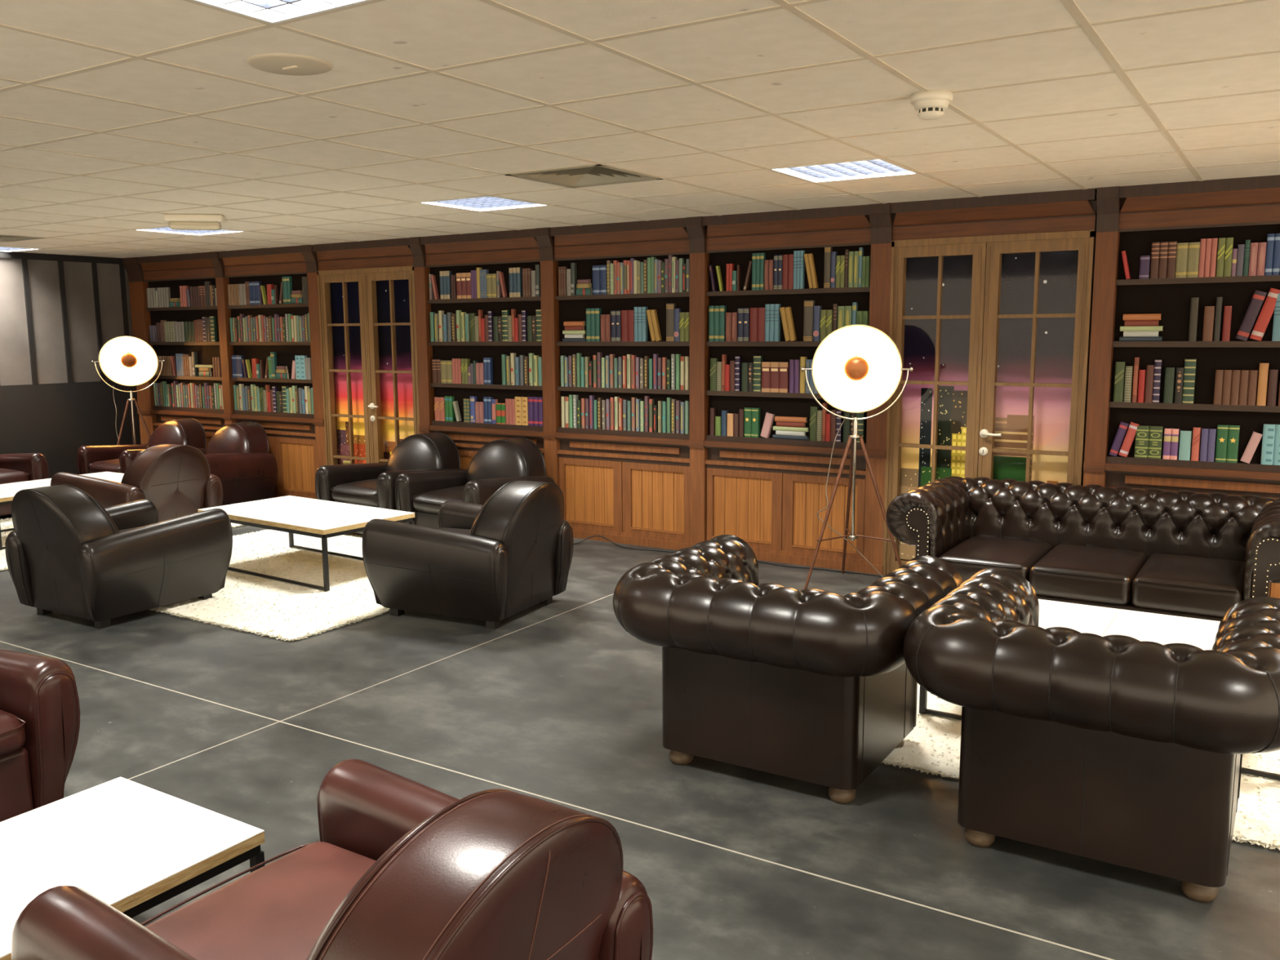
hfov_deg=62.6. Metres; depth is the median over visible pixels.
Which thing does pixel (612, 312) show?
book
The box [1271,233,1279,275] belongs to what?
book
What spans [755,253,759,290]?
book
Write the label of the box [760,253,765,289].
book
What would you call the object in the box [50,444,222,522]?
chair
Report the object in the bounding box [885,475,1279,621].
sofa
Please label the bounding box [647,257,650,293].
book
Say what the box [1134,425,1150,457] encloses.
book
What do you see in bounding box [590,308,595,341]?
book
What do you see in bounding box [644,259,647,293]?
book
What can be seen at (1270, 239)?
book
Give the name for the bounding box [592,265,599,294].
book
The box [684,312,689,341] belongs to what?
book
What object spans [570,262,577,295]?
book
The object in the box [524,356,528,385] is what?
book
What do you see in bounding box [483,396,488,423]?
book
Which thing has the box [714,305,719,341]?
book
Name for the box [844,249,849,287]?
book
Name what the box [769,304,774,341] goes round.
book
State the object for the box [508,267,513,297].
book
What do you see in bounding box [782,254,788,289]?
book
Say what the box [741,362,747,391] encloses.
book
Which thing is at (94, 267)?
trim
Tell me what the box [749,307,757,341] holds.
book
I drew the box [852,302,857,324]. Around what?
book
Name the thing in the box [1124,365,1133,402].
book
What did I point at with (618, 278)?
book
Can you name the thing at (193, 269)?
bookcase
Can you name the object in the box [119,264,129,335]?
trim
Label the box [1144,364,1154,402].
book
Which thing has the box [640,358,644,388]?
book
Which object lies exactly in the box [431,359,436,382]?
book
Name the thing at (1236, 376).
book
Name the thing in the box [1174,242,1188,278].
book
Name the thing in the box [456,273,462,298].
book
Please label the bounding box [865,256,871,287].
book
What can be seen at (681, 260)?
book
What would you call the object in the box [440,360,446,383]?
book
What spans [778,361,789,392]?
book
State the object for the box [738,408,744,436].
book
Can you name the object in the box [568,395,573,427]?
book
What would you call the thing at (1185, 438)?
book
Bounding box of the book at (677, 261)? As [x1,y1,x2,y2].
[675,259,679,292]
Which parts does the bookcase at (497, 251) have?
door panel, cabinet door, cornice, shelf, shelf, shelf, panel, rail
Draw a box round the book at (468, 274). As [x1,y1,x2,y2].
[466,272,471,298]
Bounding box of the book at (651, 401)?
[648,399,653,431]
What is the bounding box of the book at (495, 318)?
[493,316,498,341]
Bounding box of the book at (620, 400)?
[618,398,623,430]
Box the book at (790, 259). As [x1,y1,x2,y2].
[787,254,793,288]
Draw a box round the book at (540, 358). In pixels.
[537,356,542,386]
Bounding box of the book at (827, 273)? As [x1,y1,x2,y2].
[823,246,832,288]
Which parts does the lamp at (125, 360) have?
cord, lamp shade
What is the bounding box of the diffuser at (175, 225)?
[168,221,222,230]
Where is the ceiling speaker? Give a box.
[246,53,332,75]
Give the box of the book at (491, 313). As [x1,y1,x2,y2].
[488,311,493,341]
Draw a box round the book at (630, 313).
[627,310,634,341]
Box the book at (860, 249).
[857,247,863,287]
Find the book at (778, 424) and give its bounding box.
[776,421,805,427]
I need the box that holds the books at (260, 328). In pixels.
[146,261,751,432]
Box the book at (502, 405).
[500,403,506,424]
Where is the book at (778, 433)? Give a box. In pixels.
[775,430,805,436]
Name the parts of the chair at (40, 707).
seat, arm panel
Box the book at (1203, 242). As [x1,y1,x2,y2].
[1198,238,1206,277]
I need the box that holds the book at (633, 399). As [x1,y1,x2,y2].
[631,397,636,431]
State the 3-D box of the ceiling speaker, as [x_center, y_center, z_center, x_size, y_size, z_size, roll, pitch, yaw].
[-1.058,-1.251,3.182,0.248,0.014,0.248,5,9,32]
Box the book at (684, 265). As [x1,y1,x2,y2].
[682,263,686,292]
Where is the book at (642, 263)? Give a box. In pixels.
[640,262,644,293]
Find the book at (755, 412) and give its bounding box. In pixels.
[751,407,759,437]
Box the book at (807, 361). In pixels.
[805,359,809,393]
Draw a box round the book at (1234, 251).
[1231,248,1237,276]
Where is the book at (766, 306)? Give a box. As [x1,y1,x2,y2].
[764,304,769,341]
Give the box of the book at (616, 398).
[614,396,619,430]
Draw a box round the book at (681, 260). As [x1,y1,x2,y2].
[679,257,684,292]
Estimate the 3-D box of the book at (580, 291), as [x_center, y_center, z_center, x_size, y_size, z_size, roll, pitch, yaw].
[-0.432,-1.465,8.186,0.134,0.055,0.039,5,9,32]
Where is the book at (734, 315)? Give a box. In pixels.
[731,312,737,341]
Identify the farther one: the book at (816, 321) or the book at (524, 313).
the book at (524, 313)
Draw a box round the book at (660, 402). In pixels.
[657,400,662,432]
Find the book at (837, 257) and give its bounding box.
[835,255,840,288]
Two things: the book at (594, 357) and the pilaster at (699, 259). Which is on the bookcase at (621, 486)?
the book at (594, 357)
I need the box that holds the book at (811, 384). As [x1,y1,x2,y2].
[809,359,813,393]
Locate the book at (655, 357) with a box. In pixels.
[653,354,658,389]
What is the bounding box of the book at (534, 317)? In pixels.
[532,315,536,341]
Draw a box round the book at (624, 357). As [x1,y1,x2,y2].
[622,355,626,388]
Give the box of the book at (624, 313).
[621,310,627,341]
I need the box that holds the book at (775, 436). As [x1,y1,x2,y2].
[773,434,809,439]
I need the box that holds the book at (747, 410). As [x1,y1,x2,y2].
[743,407,751,437]
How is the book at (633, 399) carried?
on the bookcase at (621, 486)
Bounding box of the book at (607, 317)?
[604,314,611,341]
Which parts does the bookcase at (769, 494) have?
door panel, cabinet door, shelf, shelf, rail, cornice, shelf, panel, cabinet door, door panel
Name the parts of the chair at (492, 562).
arm panel, leg, arm, backrest, leg, arm panel, arm, panel, leg, arm panel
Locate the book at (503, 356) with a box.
[501,354,506,385]
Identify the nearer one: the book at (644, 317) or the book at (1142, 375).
the book at (1142, 375)
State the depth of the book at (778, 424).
7.37 m
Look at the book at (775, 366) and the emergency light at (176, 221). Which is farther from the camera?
the book at (775, 366)
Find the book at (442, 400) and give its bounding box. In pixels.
[439,396,445,421]
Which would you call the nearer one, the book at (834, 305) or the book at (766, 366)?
the book at (834, 305)
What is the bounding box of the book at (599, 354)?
[596,352,602,387]
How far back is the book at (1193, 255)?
5.93 m
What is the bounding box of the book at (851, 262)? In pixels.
[848,251,853,287]
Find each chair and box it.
[0,453,48,515]
[0,648,79,822]
[4,484,232,628]
[11,759,653,959]
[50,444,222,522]
[76,417,206,475]
[136,421,277,505]
[315,431,463,533]
[362,480,573,629]
[394,437,555,528]
[613,534,964,804]
[903,567,1279,902]
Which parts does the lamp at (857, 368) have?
cord, lamp shade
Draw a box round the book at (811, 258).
[807,253,818,288]
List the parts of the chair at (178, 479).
arm, arm panel, panel, arm, arm panel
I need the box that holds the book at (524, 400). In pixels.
[520,396,528,425]
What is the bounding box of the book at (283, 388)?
[281,386,288,413]
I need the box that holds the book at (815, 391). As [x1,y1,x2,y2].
[813,384,817,393]
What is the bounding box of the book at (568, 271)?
[566,268,571,295]
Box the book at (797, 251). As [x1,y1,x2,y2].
[796,250,799,288]
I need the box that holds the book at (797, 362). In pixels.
[794,359,799,392]
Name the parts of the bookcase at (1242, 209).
panel, rail, shelf, shelf, shelf, cornice, door panel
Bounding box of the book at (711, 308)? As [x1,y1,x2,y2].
[708,306,714,341]
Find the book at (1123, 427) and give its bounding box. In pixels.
[1109,421,1129,456]
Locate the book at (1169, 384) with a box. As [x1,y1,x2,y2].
[1163,367,1175,403]
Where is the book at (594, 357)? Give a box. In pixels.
[592,355,597,387]
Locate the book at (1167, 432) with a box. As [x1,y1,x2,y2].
[1162,427,1172,459]
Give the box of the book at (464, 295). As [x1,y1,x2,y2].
[461,272,466,298]
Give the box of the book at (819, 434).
[816,410,822,440]
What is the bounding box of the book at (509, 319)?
[507,315,511,341]
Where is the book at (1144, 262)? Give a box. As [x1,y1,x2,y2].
[1138,255,1151,279]
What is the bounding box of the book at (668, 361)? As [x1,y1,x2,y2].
[666,359,671,389]
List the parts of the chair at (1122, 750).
panel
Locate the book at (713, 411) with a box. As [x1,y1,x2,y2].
[710,407,715,435]
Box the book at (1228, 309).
[1222,306,1232,341]
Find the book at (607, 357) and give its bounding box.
[605,355,609,387]
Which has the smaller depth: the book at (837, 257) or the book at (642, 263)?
the book at (837, 257)
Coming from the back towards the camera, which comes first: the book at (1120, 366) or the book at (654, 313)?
the book at (654, 313)
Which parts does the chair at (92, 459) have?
arm panel, arm, arm panel, arm, backrest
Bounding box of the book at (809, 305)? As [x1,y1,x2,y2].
[803,300,814,341]
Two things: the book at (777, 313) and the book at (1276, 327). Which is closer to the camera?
the book at (1276, 327)
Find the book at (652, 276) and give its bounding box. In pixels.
[650,257,656,293]
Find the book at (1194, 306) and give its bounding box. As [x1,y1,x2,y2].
[1188,297,1199,341]
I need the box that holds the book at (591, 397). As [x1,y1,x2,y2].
[589,395,594,428]
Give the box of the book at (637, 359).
[635,356,640,388]
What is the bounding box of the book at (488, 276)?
[486,273,491,297]
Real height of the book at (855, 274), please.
0.235 m
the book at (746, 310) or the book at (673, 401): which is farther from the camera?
the book at (673, 401)
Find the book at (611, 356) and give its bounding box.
[609,354,614,387]
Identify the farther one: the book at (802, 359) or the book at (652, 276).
the book at (652, 276)
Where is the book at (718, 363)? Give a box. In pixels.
[716,361,721,391]
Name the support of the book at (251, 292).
on the bookcase at (291, 440)
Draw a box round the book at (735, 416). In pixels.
[733,413,738,436]
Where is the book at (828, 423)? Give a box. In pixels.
[825,413,831,441]
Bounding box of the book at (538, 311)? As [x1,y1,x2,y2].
[535,309,541,341]
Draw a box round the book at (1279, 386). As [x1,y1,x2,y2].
[1278,386,1279,406]
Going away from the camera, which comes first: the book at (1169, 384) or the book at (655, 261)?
the book at (1169, 384)
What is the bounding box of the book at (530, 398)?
[528,396,533,426]
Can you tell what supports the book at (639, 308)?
on the bookcase at (621, 486)
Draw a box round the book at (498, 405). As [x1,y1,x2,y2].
[495,402,501,424]
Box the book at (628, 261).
[626,260,630,293]
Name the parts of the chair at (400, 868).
arm, backrest, arm, panel, arm panel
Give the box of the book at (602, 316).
[600,314,605,341]
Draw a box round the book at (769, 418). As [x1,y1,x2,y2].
[760,412,774,438]
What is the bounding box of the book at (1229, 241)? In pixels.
[1223,237,1233,276]
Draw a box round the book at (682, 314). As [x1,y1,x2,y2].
[679,312,684,341]
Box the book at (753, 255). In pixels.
[751,253,755,290]
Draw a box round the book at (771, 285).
[768,259,773,289]
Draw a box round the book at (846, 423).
[843,412,850,442]
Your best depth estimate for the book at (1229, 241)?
5.84 m
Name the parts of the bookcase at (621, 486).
door panel, cabinet door, cornice, shelf, shelf, shelf, rail, panel, cabinet door, door panel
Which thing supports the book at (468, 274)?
on the bookcase at (497, 251)
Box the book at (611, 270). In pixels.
[609,263,613,294]
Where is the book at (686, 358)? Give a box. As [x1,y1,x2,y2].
[684,356,689,390]
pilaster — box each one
[122,257,156,444]
[208,251,235,425]
[301,244,325,469]
[408,236,435,433]
[535,227,560,486]
[685,216,709,547]
[862,202,893,575]
[1083,186,1120,487]
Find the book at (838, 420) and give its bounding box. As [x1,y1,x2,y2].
[835,408,843,442]
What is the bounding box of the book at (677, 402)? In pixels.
[675,400,680,433]
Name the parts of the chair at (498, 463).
arm panel, seat, arm, arm panel, backrest, arm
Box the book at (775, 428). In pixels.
[773,426,809,431]
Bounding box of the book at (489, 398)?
[487,396,493,423]
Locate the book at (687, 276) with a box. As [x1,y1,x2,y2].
[685,258,689,292]
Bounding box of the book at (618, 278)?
[616,262,620,293]
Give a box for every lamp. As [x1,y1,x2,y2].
[91,335,165,444]
[800,324,913,589]
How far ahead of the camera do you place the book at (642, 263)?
7.87 m
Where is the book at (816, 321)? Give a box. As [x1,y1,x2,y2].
[813,306,822,341]
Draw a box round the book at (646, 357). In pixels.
[644,355,649,388]
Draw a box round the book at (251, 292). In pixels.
[248,281,254,304]
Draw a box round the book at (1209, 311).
[1202,306,1215,341]
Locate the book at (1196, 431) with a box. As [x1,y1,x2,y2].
[1191,426,1200,461]
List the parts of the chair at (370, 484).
arm panel, arm, seat, arm panel, backrest, arm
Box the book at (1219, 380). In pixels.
[1213,369,1224,404]
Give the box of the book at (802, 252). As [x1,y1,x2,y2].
[800,250,804,288]
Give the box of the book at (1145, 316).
[1123,313,1161,319]
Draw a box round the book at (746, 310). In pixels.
[742,307,750,341]
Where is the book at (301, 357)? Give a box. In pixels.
[299,355,306,379]
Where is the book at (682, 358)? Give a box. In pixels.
[680,356,684,390]
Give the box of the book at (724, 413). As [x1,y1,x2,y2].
[721,409,728,435]
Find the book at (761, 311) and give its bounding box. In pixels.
[757,307,764,341]
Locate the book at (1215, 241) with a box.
[1209,238,1217,276]
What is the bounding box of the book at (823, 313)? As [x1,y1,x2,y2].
[820,310,826,341]
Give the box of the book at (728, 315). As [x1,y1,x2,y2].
[725,312,731,341]
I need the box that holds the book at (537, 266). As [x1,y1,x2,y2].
[535,264,540,296]
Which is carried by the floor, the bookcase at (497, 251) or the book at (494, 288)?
the bookcase at (497, 251)
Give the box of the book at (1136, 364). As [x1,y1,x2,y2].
[1132,357,1139,402]
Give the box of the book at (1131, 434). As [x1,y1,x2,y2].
[1118,422,1139,457]
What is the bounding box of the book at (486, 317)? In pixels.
[484,315,488,341]
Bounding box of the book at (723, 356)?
[721,354,726,391]
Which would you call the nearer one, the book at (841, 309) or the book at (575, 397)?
the book at (841, 309)
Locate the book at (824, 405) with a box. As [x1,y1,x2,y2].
[822,403,827,441]
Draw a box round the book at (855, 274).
[853,251,858,287]
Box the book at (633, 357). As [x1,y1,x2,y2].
[631,355,636,388]
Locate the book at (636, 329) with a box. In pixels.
[634,306,638,341]
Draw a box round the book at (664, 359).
[662,357,667,389]
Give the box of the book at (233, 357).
[231,355,237,377]
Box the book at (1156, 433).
[1147,425,1163,458]
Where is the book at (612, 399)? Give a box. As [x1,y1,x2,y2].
[610,397,614,430]
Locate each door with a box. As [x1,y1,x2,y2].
[311,237,420,465]
[882,188,1097,575]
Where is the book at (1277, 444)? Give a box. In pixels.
[1272,424,1279,465]
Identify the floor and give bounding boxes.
[0,514,1279,959]
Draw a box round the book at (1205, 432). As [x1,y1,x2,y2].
[1199,428,1208,461]
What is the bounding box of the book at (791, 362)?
[789,359,794,392]
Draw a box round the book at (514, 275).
[512,267,516,297]
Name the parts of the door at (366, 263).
keyhole plate, handle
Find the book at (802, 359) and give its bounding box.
[800,356,807,393]
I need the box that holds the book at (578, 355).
[576,353,582,386]
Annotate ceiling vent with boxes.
[0,235,45,241]
[504,164,662,187]
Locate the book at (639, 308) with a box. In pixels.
[637,306,641,341]
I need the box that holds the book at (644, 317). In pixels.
[641,306,648,341]
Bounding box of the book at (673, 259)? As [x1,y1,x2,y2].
[671,257,677,292]
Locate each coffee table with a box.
[0,471,124,550]
[0,777,265,959]
[197,495,414,591]
[919,599,1279,780]
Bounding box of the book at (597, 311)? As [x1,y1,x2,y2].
[595,308,601,341]
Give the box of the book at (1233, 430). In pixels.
[1226,425,1239,462]
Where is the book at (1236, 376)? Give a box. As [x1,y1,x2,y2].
[1230,369,1240,404]
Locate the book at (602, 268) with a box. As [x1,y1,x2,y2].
[599,265,607,294]
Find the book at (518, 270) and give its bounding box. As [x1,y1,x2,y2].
[515,267,522,297]
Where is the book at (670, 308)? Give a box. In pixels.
[666,303,675,341]
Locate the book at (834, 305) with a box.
[832,303,838,331]
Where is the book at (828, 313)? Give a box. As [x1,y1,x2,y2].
[826,309,832,336]
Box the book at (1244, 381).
[1238,369,1249,405]
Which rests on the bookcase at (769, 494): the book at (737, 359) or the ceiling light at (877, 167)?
the book at (737, 359)
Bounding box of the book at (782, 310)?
[779,306,790,341]
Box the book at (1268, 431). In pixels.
[1260,423,1275,465]
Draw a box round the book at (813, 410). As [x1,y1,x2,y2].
[809,406,818,440]
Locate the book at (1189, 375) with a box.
[1182,359,1196,404]
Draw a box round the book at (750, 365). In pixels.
[747,362,753,391]
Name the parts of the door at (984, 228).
keyhole plate, handle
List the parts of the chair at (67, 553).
arm panel, leg, panel, arm, arm panel, backrest, leg, arm, leg, arm panel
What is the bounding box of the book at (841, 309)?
[837,306,844,328]
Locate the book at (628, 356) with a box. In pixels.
[626,354,631,388]
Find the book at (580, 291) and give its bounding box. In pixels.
[576,288,592,295]
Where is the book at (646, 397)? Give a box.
[644,395,649,431]
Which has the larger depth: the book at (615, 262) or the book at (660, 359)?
the book at (615, 262)
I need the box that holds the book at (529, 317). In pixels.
[526,315,532,341]
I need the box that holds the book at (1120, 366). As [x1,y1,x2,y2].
[1113,361,1125,401]
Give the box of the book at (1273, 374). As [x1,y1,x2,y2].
[1266,369,1278,406]
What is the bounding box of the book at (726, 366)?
[724,364,729,391]
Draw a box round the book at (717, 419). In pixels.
[715,416,721,435]
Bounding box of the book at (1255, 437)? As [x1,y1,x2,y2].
[1240,431,1262,463]
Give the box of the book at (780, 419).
[774,416,808,422]
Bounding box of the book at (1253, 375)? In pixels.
[1247,369,1257,405]
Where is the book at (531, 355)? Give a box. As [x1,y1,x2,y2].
[528,353,534,385]
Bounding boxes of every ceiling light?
[0,246,39,252]
[133,226,244,235]
[191,0,372,23]
[418,195,548,211]
[768,158,918,182]
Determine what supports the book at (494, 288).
on the bookcase at (497, 251)
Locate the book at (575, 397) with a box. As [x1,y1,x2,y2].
[573,395,577,427]
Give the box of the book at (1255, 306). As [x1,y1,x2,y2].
[1235,289,1266,341]
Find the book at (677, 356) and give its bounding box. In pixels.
[675,354,680,389]
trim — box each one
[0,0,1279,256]
[21,258,38,384]
[57,261,72,382]
[91,262,105,381]
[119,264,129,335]
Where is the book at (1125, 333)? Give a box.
[1123,331,1158,336]
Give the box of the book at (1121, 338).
[1119,336,1162,341]
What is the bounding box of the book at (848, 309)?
[844,306,852,326]
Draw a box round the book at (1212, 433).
[1206,428,1216,462]
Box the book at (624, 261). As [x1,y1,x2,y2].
[623,260,626,293]
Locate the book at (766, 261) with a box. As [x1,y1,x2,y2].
[764,259,768,289]
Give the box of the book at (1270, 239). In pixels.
[1264,233,1275,275]
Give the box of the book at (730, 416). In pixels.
[727,413,734,436]
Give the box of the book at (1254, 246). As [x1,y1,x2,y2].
[1248,242,1258,275]
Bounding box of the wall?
[0,251,141,478]
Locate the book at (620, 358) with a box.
[617,356,622,387]
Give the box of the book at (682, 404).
[680,401,684,433]
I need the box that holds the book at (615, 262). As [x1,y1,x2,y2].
[613,260,618,294]
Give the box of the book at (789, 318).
[784,306,796,341]
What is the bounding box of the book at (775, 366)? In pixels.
[769,361,779,392]
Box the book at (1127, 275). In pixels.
[1120,250,1130,279]
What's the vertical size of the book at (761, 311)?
0.235 m
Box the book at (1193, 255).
[1186,242,1200,277]
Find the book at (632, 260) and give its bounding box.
[630,257,635,293]
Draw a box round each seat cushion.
[0,467,29,484]
[0,709,25,759]
[88,458,120,473]
[118,526,140,532]
[145,841,376,959]
[331,478,377,506]
[413,485,464,513]
[438,527,471,534]
[937,535,1053,582]
[1029,544,1147,604]
[1131,553,1245,617]
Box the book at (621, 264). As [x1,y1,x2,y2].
[620,262,623,293]
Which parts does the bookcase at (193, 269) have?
cornice, shelf, shelf, panel, shelf, rail, door panel, cabinet door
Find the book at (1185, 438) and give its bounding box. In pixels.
[1178,430,1191,460]
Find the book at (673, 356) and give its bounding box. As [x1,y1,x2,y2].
[671,354,675,389]
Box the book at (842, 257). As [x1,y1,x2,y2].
[840,255,844,288]
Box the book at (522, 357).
[519,355,524,385]
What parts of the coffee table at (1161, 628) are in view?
leg, floor rail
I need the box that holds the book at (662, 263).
[661,262,664,293]
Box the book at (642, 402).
[640,400,644,431]
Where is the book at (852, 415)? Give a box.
[849,413,856,434]
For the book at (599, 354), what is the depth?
8.19 m
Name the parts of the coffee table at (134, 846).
rail, leg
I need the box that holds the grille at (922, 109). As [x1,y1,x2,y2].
[919,106,942,112]
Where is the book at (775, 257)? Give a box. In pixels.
[773,254,777,289]
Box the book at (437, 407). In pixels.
[434,396,440,421]
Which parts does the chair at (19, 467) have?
seat, arm, arm panel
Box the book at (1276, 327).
[1271,293,1279,341]
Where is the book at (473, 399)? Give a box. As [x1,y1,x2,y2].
[470,395,476,422]
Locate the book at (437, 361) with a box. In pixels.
[435,359,442,382]
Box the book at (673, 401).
[671,399,676,433]
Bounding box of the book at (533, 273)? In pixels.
[530,270,535,296]
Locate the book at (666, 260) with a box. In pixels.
[664,258,668,293]
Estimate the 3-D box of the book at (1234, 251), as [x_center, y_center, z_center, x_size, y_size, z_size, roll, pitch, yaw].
[3.304,-1.208,5.846,0.022,0.150,0.036,5,9,32]
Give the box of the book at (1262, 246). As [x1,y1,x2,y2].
[1256,242,1266,275]
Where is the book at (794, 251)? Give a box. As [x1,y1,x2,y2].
[793,250,796,288]
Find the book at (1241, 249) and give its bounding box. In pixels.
[1235,244,1244,275]
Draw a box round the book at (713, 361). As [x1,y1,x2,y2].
[710,358,718,391]
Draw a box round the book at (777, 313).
[773,303,780,341]
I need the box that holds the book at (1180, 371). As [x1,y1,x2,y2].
[1173,367,1184,403]
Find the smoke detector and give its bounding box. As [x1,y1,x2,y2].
[910,89,953,119]
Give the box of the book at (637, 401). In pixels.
[635,399,640,431]
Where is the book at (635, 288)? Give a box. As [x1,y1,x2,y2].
[633,260,639,293]
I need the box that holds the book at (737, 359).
[734,355,741,391]
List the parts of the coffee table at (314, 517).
floor rail, leg, rail, leg, floor rail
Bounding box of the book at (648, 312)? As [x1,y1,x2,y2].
[645,309,655,341]
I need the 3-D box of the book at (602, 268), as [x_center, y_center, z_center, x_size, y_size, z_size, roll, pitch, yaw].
[-0.279,-1.536,8.078,0.064,0.222,0.039,5,9,32]
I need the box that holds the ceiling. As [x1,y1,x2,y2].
[0,0,1279,257]
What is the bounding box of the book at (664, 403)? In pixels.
[662,401,666,432]
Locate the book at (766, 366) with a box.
[761,361,770,391]
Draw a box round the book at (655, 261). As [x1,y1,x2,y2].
[653,259,659,293]
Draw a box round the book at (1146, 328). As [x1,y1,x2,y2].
[1120,325,1163,331]
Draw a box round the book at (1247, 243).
[1243,240,1250,275]
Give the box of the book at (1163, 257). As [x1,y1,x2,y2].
[1158,241,1168,278]
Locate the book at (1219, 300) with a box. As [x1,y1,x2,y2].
[1213,297,1222,341]
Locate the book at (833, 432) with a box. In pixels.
[830,409,836,441]
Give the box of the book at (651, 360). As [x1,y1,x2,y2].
[648,358,653,389]
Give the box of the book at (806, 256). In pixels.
[804,253,813,288]
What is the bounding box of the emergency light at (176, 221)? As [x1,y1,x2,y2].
[163,213,226,230]
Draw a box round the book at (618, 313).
[615,310,621,341]
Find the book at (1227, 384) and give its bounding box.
[1222,369,1232,404]
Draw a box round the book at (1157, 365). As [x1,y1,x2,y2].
[1152,359,1162,403]
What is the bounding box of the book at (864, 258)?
[861,256,866,287]
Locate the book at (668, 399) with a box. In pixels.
[666,397,671,432]
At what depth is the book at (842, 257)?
7.04 m
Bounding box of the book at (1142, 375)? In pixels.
[1137,369,1146,402]
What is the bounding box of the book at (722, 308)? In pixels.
[719,305,726,341]
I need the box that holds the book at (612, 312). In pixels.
[610,310,615,341]
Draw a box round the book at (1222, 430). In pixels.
[1214,424,1228,462]
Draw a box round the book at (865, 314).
[862,311,869,325]
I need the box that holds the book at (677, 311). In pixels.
[673,308,681,341]
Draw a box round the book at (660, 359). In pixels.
[657,357,662,389]
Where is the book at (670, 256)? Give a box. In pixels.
[668,254,673,293]
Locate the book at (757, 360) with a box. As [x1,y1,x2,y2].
[753,355,762,391]
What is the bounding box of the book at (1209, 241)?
[1204,238,1212,277]
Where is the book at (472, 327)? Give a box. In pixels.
[469,313,476,341]
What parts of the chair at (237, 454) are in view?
arm, backrest, arm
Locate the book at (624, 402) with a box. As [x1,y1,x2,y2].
[622,399,627,431]
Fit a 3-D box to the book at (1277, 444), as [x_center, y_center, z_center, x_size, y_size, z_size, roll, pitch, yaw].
[3.552,-0.195,5.832,0.058,0.225,0.039,5,9,32]
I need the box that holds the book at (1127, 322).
[1124,320,1159,326]
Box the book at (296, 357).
[294,355,302,379]
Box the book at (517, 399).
[515,396,521,425]
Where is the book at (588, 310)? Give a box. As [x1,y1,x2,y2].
[586,308,591,341]
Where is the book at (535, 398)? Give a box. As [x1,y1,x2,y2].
[532,396,537,426]
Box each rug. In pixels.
[0,517,245,570]
[149,529,389,640]
[880,683,1279,850]
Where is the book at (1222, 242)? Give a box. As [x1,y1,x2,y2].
[1216,237,1226,276]
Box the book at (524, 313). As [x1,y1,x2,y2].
[521,310,527,341]
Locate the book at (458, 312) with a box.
[456,310,461,341]
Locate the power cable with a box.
[573,535,884,577]
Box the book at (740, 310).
[737,307,743,341]
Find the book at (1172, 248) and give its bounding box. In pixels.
[1166,241,1177,278]
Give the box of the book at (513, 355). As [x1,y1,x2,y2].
[510,352,515,385]
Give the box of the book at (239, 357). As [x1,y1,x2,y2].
[235,355,244,377]
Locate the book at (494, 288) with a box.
[491,273,497,297]
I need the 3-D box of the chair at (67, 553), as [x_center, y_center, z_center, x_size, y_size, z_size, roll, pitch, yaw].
[-3.146,0.384,6.326,0.896,0.794,0.991,4,9,31]
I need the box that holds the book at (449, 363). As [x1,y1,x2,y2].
[446,360,452,383]
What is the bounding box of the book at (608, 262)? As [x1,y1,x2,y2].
[606,260,612,294]
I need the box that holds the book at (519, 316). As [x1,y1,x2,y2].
[517,314,522,341]
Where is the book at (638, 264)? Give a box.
[636,261,642,293]
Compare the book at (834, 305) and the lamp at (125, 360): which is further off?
the lamp at (125, 360)
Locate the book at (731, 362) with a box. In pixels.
[729,360,734,391]
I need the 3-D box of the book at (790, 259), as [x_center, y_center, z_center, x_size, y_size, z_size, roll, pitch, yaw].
[1.043,-1.434,7.251,0.040,0.235,0.038,5,9,32]
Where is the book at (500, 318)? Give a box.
[497,316,502,341]
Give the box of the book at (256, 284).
[253,281,261,304]
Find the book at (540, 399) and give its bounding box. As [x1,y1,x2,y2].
[537,396,542,426]
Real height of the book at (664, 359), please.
0.237 m
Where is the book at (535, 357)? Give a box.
[533,355,538,386]
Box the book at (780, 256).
[777,254,782,289]
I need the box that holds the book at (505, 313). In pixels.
[502,310,509,341]
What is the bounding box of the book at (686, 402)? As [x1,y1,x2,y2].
[684,400,689,434]
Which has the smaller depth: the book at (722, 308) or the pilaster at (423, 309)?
the book at (722, 308)
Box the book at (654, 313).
[650,309,662,341]
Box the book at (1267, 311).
[1249,288,1279,341]
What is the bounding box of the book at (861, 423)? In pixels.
[856,412,865,443]
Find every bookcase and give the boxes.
[137,252,224,446]
[217,245,316,498]
[420,228,544,469]
[549,217,689,550]
[702,204,871,572]
[1104,174,1279,599]
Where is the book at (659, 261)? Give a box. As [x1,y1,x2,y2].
[657,260,662,293]
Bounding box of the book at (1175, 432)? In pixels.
[1169,428,1179,459]
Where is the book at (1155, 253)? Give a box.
[1150,242,1159,279]
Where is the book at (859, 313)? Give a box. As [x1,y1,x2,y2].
[856,311,862,324]
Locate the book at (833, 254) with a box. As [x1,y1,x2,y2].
[830,251,837,288]
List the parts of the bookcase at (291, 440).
cornice, shelf, shelf, panel, shelf, cabinet door, rail, cabinet door, door panel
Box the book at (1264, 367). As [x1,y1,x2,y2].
[1256,363,1269,405]
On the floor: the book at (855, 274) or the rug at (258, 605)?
the rug at (258, 605)

